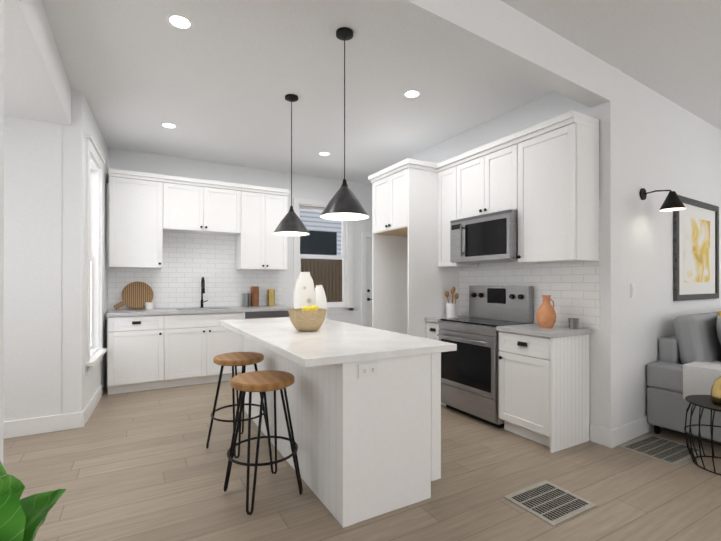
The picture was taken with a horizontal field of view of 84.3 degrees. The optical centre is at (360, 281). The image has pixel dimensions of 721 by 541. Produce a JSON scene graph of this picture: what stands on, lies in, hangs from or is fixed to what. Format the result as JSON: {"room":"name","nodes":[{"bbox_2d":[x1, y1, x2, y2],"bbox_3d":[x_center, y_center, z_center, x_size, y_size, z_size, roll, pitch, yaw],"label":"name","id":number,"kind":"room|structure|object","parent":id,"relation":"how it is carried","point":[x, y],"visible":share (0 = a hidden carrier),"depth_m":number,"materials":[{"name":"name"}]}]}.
{"room":"kitchen","nodes":[
{"label":"kitchen","id":0,"kind":"room"},
{"bbox_2d":[0,0,3,464],"bbox_3d":[-2.270,-0.205,0.826,2.300,3.000,0.150,0,0,-29],"label":"wall","id":1,"kind":"structure","parent":0,"point":[1,212],"depth_m":1.43,"materials":[{"name":"paint"}]},
{"bbox_2d":[3,115,61,421],"bbox_3d":[-3.596,-0.201,3.028,2.150,3.000,0.150,0,0,-29],"label":"wall","id":2,"kind":"structure","parent":0,"point":[32,267],"depth_m":3.39,"materials":[{"name":"paint"}]},
{"bbox_2d":[4,0,70,125],"bbox_3d":[-2.935,-1.543,1.928,2.220,0.320,2.420,0,0,-29],"label":"ceiling","id":3,"kind":"structure","parent":0,"point":[37,87],"depth_m":2.67,"materials":[{"name":"paint"}]},
{"bbox_2d":[61,90,107,413],"bbox_3d":[-2.933,-0.199,4.318,0.150,3.000,1.740,0,0,-25],"label":"wall","id":4,"kind":"structure","parent":0,"point":[79,387],"depth_m":3.55,"materials":[{"name":"paint"}]},
{"bbox_2d":[82,385,101,426],"bbox_3d":[-2.696,1.231,4.010,0.016,0.140,1.016,0,0,-25],"label":"baseboard","id":5,"kind":"structure","parent":4,"relation":"attached to","point":[89,408],"depth_m":3.90,"materials":[{"name":"paint"}]},
{"bbox_2d":[85,134,106,374],"bbox_3d":[-2.780,-0.249,4.070,0.214,2.240,0.900,0,0,-25],"label":"window","id":6,"kind":"structure","parent":4,"relation":"in","point":[95,350],"depth_m":4.35,"materials":[{"name":"paint"}]},
{"bbox_2d":[108,148,371,325],"bbox_3d":[-1.102,-0.196,6.292,5.400,3.000,0.150,0,0,-29],"label":"wall","id":7,"kind":"structure","parent":0,"point":[313,188],"depth_m":6.16,"materials":[{"name":"paint"}]},
{"bbox_2d":[106,172,169,267],"bbox_3d":[-2.818,-0.738,5.044,0.668,1.120,0.316,0,0,-29],"label":"upper cabinet","id":8,"kind":"object","parent":7,"relation":"attached to","point":[138,207],"depth_m":4.90,"materials":[{"name":"paint"}]},
{"bbox_2d":[108,232,281,309],"bbox_3d":[-2.247,-0.165,5.555,2.378,1.044,0.010,0,0,-29],"label":"tile backsplash","id":9,"kind":"structure","parent":7,"relation":"attached to","point":[190,260],"depth_m":5.53,"materials":[{"name":"white tile"}]},
{"bbox_2d":[170,180,241,235],"bbox_3d":[-2.157,-0.985,5.417,0.970,0.625,0.316,0,0,-29],"label":"upper cabinet","id":10,"kind":"object","parent":7,"relation":"attached to","point":[216,209],"depth_m":5.30,"materials":[{"name":"paint"}]},
{"bbox_2d":[234,188,287,269],"bbox_3d":[-1.467,-0.736,5.805,0.735,1.120,0.316,0,0,-29],"label":"upper cabinet","id":11,"kind":"object","parent":7,"relation":"attached to","point":[257,248],"depth_m":5.66,"materials":[{"name":"paint"}]},
{"bbox_2d":[293,198,354,312],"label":"window","id":12,"kind":"structure","parent":7,"relation":"in","point":[345,305],"depth_m":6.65,"materials":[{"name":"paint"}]},
{"bbox_2d":[361,232,371,326],"bbox_3d":[0.447,0.226,7.066,0.980,2.160,0.020,0,0,-29],"label":"door frame","id":13,"kind":"structure","parent":7,"relation":"attached to","point":[364,235],"depth_m":6.83,"materials":[{"name":"paint"}]},
{"bbox_2d":[366,237,371,327],"bbox_3d":[0.430,0.265,7.096,0.812,2.070,0.093,0,0,-29],"label":"back door","id":14,"kind":"structure","parent":7,"relation":"in","point":[368,282],"depth_m":6.94,"materials":[{"name":"paint"}]},
{"bbox_2d":[3,380,720,540],"bbox_3d":[1.107,1.348,2.266,9.900,0.100,9.330,0,0,-29],"label":"floor","id":15,"kind":"structure","parent":0,"point":[146,465],"depth_m":2.54,"materials":[{"name":"brown wood"}]},
{"bbox_2d":[0,462,66,540],"bbox_3d":[-0.668,0.815,0.731,0.556,0.960,0.566,0,0,-29],"label":"fiddle-leaf fig plant","id":16,"kind":"object","parent":15,"relation":"on","point":[23,519],"visible":1,"depth_m":0.76,"materials":[{"name":"plant"}]},
{"bbox_2d":[106,316,169,394],"bbox_3d":[-2.752,0.851,4.923,0.668,0.903,0.586,0,0,-29],"label":"base cabinet","id":17,"kind":"object","parent":15,"relation":"on","point":[152,349],"depth_m":4.68,"materials":[{"name":"paint"}]},
{"bbox_2d":[106,305,293,315],"bbox_3d":[-2.038,0.378,5.313,2.250,0.040,0.612,0,0,-29],"label":"countertop","id":18,"kind":"structure","parent":17,"relation":"on","point":[166,311],"depth_m":4.97,"materials":[{"name":"grey stone"}]},
{"bbox_2d":[113,282,153,309],"bbox_3d":[-2.913,0.177,5.115,0.450,0.360,0.094,0,0,-29],"label":"cutting board","id":19,"kind":"object","parent":18,"relation":"on","point":[137,295],"visible":0.96,"depth_m":5.12,"materials":[{"name":"brown wood"}]},
{"bbox_2d":[145,302,155,309],"bbox_3d":[-2.705,0.311,5.130,0.121,0.090,0.094,0,0,-29],"label":"mug","id":20,"kind":"object","parent":18,"relation":"on","point":[149,305],"visible":0.98,"depth_m":5.09,"materials":[{"name":"ceramic"}]},
{"bbox_2d":[200,277,207,307],"bbox_3d":[-2.125,0.144,5.436,0.103,0.426,0.209,0,0,-29],"label":"faucet","id":21,"kind":"object","parent":18,"relation":"on","point":[202,286],"visible":1,"depth_m":5.48,"materials":[{"name":"black metal"}]},
{"bbox_2d":[242,293,248,306],"bbox_3d":[-1.665,0.263,5.762,0.102,0.190,0.102,0,0,-29],"label":"steel canister","id":22,"kind":"object","parent":18,"relation":"on","point":[245,299],"visible":1,"depth_m":5.72,"materials":[{"name":"silver metal"}]},
{"bbox_2d":[251,286,258,306],"bbox_3d":[-1.542,0.213,5.809,0.118,0.290,0.118,0,0,-29],"label":"copper canister","id":23,"kind":"object","parent":18,"relation":"on","point":[254,296],"visible":1,"depth_m":5.76,"materials":[{"name":"brown metal"}]},
{"bbox_2d":[267,289,274,305],"bbox_3d":[-1.333,0.233,5.926,0.118,0.250,0.118,0,0,-29],"label":"canister","id":24,"kind":"object","parent":18,"relation":"on","point":[270,297],"visible":1,"depth_m":5.88,"materials":[{"name":"gold metal"}]},
{"bbox_2d":[170,312,244,386],"bbox_3d":[-2.117,0.851,5.281,1.030,0.903,0.586,0,0,-29],"label":"base cabinet","id":25,"kind":"object","parent":15,"relation":"on","point":[195,340],"depth_m":5.02,"materials":[{"name":"paint"}]},
{"bbox_2d":[206,352,270,457],"bbox_3d":[-0.958,0.937,3.141,0.474,0.706,0.474,0,0,-29],"label":"stool","id":26,"kind":"object","parent":15,"relation":"on","point":[236,359],"visible":0.85,"depth_m":3.07,"materials":[{"name":"brown wood"}]},
{"bbox_2d":[224,370,302,514],"bbox_3d":[-0.596,0.936,2.438,0.423,0.706,0.423,0,0,-29],"label":"stool","id":27,"kind":"object","parent":15,"relation":"on","point":[263,382],"visible":1,"depth_m":2.40,"materials":[{"name":"brown wood"}]},
{"bbox_2d":[245,310,289,318],"bbox_3d":[-1.370,0.853,5.671,0.647,0.901,0.626,0,0,-29],"label":"dishwasher","id":28,"kind":"object","parent":15,"relation":"on","point":[264,314],"visible":0.06,"depth_m":5.43,"materials":[{"name":"silver metal"}]},
{"bbox_2d":[244,337,440,527],"bbox_3d":[-0.350,0.863,3.235,0.669,0.873,2.234,0,0,-29],"label":"kitchen island","id":29,"kind":"object","parent":15,"relation":"on","point":[369,447],"depth_m":2.29,"materials":[{"name":"paint"}]},
{"bbox_2d":[219,317,456,368],"bbox_3d":[-0.413,0.405,3.230,0.995,0.040,2.340,0,0,-29],"label":"island countertop","id":30,"kind":"structure","parent":29,"relation":"on","point":[335,342],"depth_m":2.55,"materials":[{"name":"white stone"}]},
{"bbox_2d":[294,272,315,308],"bbox_3d":[-0.487,0.150,3.488,0.194,0.470,0.194,0,0,-29],"label":"vase","id":31,"kind":"object","parent":30,"relation":"on","point":[304,293],"visible":0.77,"depth_m":3.42,"materials":[{"name":"ceramic"}]},
{"bbox_2d":[288,305,326,330],"bbox_3d":[-0.419,0.284,3.153,0.304,0.201,0.304,0,0,-29],"label":"woven bowl","id":32,"kind":"object","parent":30,"relation":"on","point":[308,318],"visible":1,"depth_m":3.05,"materials":[{"name":"beige wicker"}]},
{"bbox_2d":[315,285,326,323],"bbox_3d":[-0.379,0.208,3.652,0.144,0.355,0.144,0,0,-29],"label":"vase","id":33,"kind":"object","parent":30,"relation":"on","point":[321,300],"visible":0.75,"depth_m":3.60,"materials":[{"name":"ceramic"}]},
{"bbox_2d":[358,362,377,377],"bbox_3d":[0.043,0.483,2.169,0.122,0.075,0.008,0,0,-29],"label":"outlet","id":34,"kind":"object","parent":29,"relation":"attached to","point":[366,370],"visible":1,"depth_m":2.17,"materials":[{"name":"white plastic"}]},
{"bbox_2d":[424,318,445,405],"bbox_3d":[0.978,0.865,4.353,0.478,0.872,0.226,0,0,-29],"label":"base cabinet","id":35,"kind":"object","parent":15,"relation":"on","point":[431,325],"depth_m":4.24,"materials":[{"name":"paint"}]},
{"bbox_2d":[445,286,457,316],"bbox_3d":[0.999,0.219,4.363,0.123,0.335,0.112,0,0,-29],"label":"utensil crock","id":36,"kind":"object","parent":35,"relation":"on","point":[450,309],"visible":1,"depth_m":4.33,"materials":[{"name":"white ceramic"}]},
{"bbox_2d":[437,286,533,427],"bbox_3d":[1.181,0.671,3.898,0.567,1.259,0.756,0,0,-29],"label":"range","id":37,"kind":"object","parent":15,"relation":"on","point":[470,376],"visible":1,"depth_m":3.77,"materials":[{"name":"silver metal"}]},
{"bbox_2d":[497,330,588,452],"bbox_3d":[1.536,0.864,3.362,0.478,0.872,0.518,0,0,-29],"label":"base cabinet","id":38,"kind":"object","parent":15,"relation":"on","point":[544,382],"depth_m":3.17,"materials":[{"name":"paint"}]},
{"bbox_2d":[496,323,591,337],"bbox_3d":[1.531,0.406,3.348,0.504,0.040,0.538,0,0,-29],"label":"countertop","id":39,"kind":"structure","parent":38,"relation":"on","point":[534,329],"depth_m":3.20,"materials":[{"name":"grey stone"}]},
{"bbox_2d":[536,295,556,327],"bbox_3d":[1.574,0.250,3.374,0.160,0.270,0.160,0,0,-29],"label":"terracotta jug","id":40,"kind":"object","parent":39,"relation":"on","point":[546,315],"visible":1,"depth_m":3.33,"materials":[{"name":"orange ceramic"}]},
{"bbox_2d":[568,318,578,328],"bbox_3d":[1.749,0.342,3.266,0.080,0.085,0.080,0,0,-29],"label":"steel cup","id":41,"kind":"object","parent":39,"relation":"on","point":[573,323],"visible":1,"depth_m":3.24,"materials":[{"name":"silver metal"}]},
{"bbox_2d":[503,480,596,525],"bbox_3d":[1.116,1.295,2.352,0.400,0.006,0.330,0,0,-29],"label":"floor vent","id":42,"kind":"object","parent":15,"relation":"in","point":[550,503],"visible":1,"depth_m":2.33,"materials":[{"name":"metal"}]},
{"bbox_2d":[618,434,705,465],"bbox_3d":[2.340,1.296,3.092,0.500,0.006,0.380,0,0,-29],"label":"floor vent","id":43,"kind":"object","parent":15,"relation":"in","point":[671,452],"visible":0.98,"depth_m":3.08,"materials":[{"name":"metal"}]},
{"bbox_2d":[647,311,720,441],"bbox_3d":[3.697,0.784,3.663,2.366,1.019,0.935,0,0,-33],"label":"sofa","id":44,"kind":"object","parent":15,"relation":"on","point":[688,363],"visible":0.96,"depth_m":3.32,"materials":[{"name":"fabric"}]},
{"bbox_2d":[683,361,720,398],"bbox_3d":[2.918,0.802,3.165,0.545,0.275,0.416,0,0,-29],"label":"throw","id":45,"kind":"object","parent":44,"relation":"on","point":[699,377],"depth_m":3.12,"materials":[{"name":"white fabric"}]},
{"bbox_2d":[716,315,720,344],"bbox_3d":[3.137,0.520,3.385,0.485,0.441,0.298,0,0,-29],"label":"pillow","id":46,"kind":"object","parent":44,"relation":"on","point":[718,317],"depth_m":3.34,"materials":[{"name":"white fabric"}]},
{"bbox_2d":[684,395,720,475],"bbox_3d":[2.548,1.073,2.774,0.459,0.449,0.459,0,0,-29],"label":"wire side table","id":47,"kind":"object","parent":15,"relation":"on","point":[703,401],"visible":0.96,"depth_m":2.81,"materials":[{"name":"black metal"}]},
{"bbox_2d":[710,376,720,404],"bbox_3d":[2.575,0.732,2.767,0.220,0.232,0.220,0,0,-29],"label":"brass pot","id":48,"kind":"object","parent":47,"relation":"on","point":[715,395],"visible":1,"depth_m":2.77,"materials":[{"name":"gold metal"}]},
{"bbox_2d":[41,0,720,184],"bbox_3d":[1.107,-1.752,2.271,9.900,0.100,9.330,0,0,-29],"label":"ceiling","id":49,"kind":"structure","parent":0,"point":[219,81],"depth_m":3.25,"materials":[{"name":"paint"}]},
{"bbox_2d":[160,122,177,128],"bbox_3d":[-2.082,-1.696,4.325,0.176,0.004,0.176,0,0,-29],"label":"recessed light","id":50,"kind":"object","parent":49,"relation":"in","point":[168,125],"visible":1,"depth_m":4.32,"materials":[{"name":"paint"}]},
{"bbox_2d":[165,13,193,30],"bbox_3d":[-1.182,-1.699,2.606,0.176,0.004,0.176,0,0,-29],"label":"recessed light","id":51,"kind":"object","parent":49,"relation":"in","point":[178,21],"visible":1,"depth_m":2.60,"materials":[{"name":"paint"}]},
{"bbox_2d":[273,94,309,235],"bbox_3d":[-0.634,-1.069,3.659,0.336,1.259,0.336,0,0,-29],"label":"pendant light","id":52,"kind":"object","parent":49,"relation":"hanging from","point":[291,223],"visible":0.98,"depth_m":3.61,"materials":[{"name":"black metal"}]},
{"bbox_2d":[318,152,330,155],"bbox_3d":[-0.479,-1.695,5.280,0.176,0.004,0.176,0,0,-29],"label":"recessed light","id":53,"kind":"object","parent":49,"relation":"in","point":[324,153],"visible":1,"depth_m":5.26,"materials":[{"name":"paint"}]},
{"bbox_2d":[320,27,368,220],"bbox_3d":[-0.108,-1.071,2.716,0.336,1.259,0.336,0,0,-29],"label":"pendant light","id":54,"kind":"object","parent":49,"relation":"hanging from","point":[344,204],"visible":0.98,"depth_m":2.67,"materials":[{"name":"black metal"}]},
{"bbox_2d":[402,89,421,98],"bbox_3d":[0.466,-1.698,3.603,0.176,0.004,0.176,0,0,-29],"label":"recessed light","id":55,"kind":"object","parent":49,"relation":"in","point":[411,93],"visible":1,"depth_m":3.59,"materials":[{"name":"paint"}]},
{"bbox_2d":[352,0,609,107],"bbox_3d":[0.381,-1.562,2.196,3.665,0.280,0.150,0,0,-33],"label":"beam","id":56,"kind":"structure","parent":49,"relation":"attached to","point":[501,34],"depth_m":2.50,"materials":[{"name":"paint"}]},
{"bbox_2d":[413,65,620,439],"bbox_3d":[1.397,-0.199,4.280,0.150,3.000,2.570,0,0,-29],"label":"wall","id":57,"kind":"structure","parent":0,"point":[605,376],"depth_m":3.18,"materials":[{"name":"paint"}]},
{"bbox_2d":[372,162,435,237],"bbox_3d":[0.641,-0.918,4.728,0.722,0.660,0.711,0,0,-29],"label":"upper cabinet","id":58,"kind":"object","parent":57,"relation":"attached to","point":[403,198],"depth_m":4.37,"materials":[{"name":"paint"}]},
{"bbox_2d":[436,162,477,269],"bbox_3d":[1.081,-0.706,4.337,0.316,1.085,0.359,0,0,-29],"label":"upper cabinet","id":59,"kind":"object","parent":57,"relation":"attached to","point":[445,175],"depth_m":4.31,"materials":[{"name":"paint"}]},
{"bbox_2d":[456,142,507,219],"bbox_3d":[1.326,-0.942,3.903,0.316,0.615,0.761,0,0,-29],"label":"upper cabinet","id":60,"kind":"object","parent":57,"relation":"attached to","point":[481,177],"depth_m":3.83,"materials":[{"name":"paint"}]},
{"bbox_2d":[450,209,517,262],"bbox_3d":[1.265,-0.415,3.867,0.454,0.431,0.754,0,0,-29],"label":"microwave","id":61,"kind":"object","parent":60,"relation":"attached to","point":[489,238],"visible":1,"depth_m":3.70,"materials":[{"name":"silver metal"}]},
{"bbox_2d":[459,201,599,329],"bbox_3d":[1.528,-0.132,3.882,0.010,1.035,1.589,0,0,-29],"label":"tile backsplash","id":62,"kind":"structure","parent":57,"relation":"attached to","point":[572,289],"depth_m":3.52,"materials":[{"name":"white tile"}]},
{"bbox_2d":[508,114,598,263],"bbox_3d":[1.628,-0.708,3.366,0.316,1.085,0.590,0,0,-29],"label":"upper cabinet","id":63,"kind":"object","parent":57,"relation":"attached to","point":[542,178],"depth_m":3.18,"materials":[{"name":"paint"}]},
{"bbox_2d":[621,72,720,425],"bbox_3d":[3.513,-0.199,4.211,3.485,3.000,0.150,0,0,-33],"label":"wall","id":64,"kind":"structure","parent":0,"point":[667,144],"depth_m":3.52,"materials":[{"name":"paint"}]},
{"bbox_2d":[3,412,653,447],"bbox_3d":[-0.079,1.231,4.366,9.595,0.140,4.206,0,0,-29],"label":"baseboard","id":65,"kind":"structure","parent":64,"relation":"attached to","point":[67,421],"depth_m":3.34,"materials":[{"name":"paint"}]},
{"bbox_2d":[631,284,635,297],"bbox_3d":[2.275,0.074,3.319,0.074,0.116,0.008,0,0,-33],"label":"light switch","id":66,"kind":"object","parent":64,"relation":"attached to","point":[633,290],"visible":1,"depth_m":3.31,"materials":[{"name":"white plastic"}]},
{"bbox_2d":[640,188,685,211],"bbox_3d":[2.502,-0.693,3.292,0.176,0.215,0.306,0,0,-29],"label":"sconce","id":67,"kind":"object","parent":64,"relation":"attached to","point":[672,202],"visible":0.98,"depth_m":3.22,"materials":[{"name":"black metal"}]},
{"bbox_2d":[673,195,718,300],"bbox_3d":[3.434,-0.319,4.052,1.120,1.000,0.030,0,0,-33],"label":"picture frame","id":68,"kind":"object","parent":64,"relation":"attached to","point":[695,249],"visible":0.9,"depth_m":4.02,"materials":[{"name":"white paper"}]}
]}

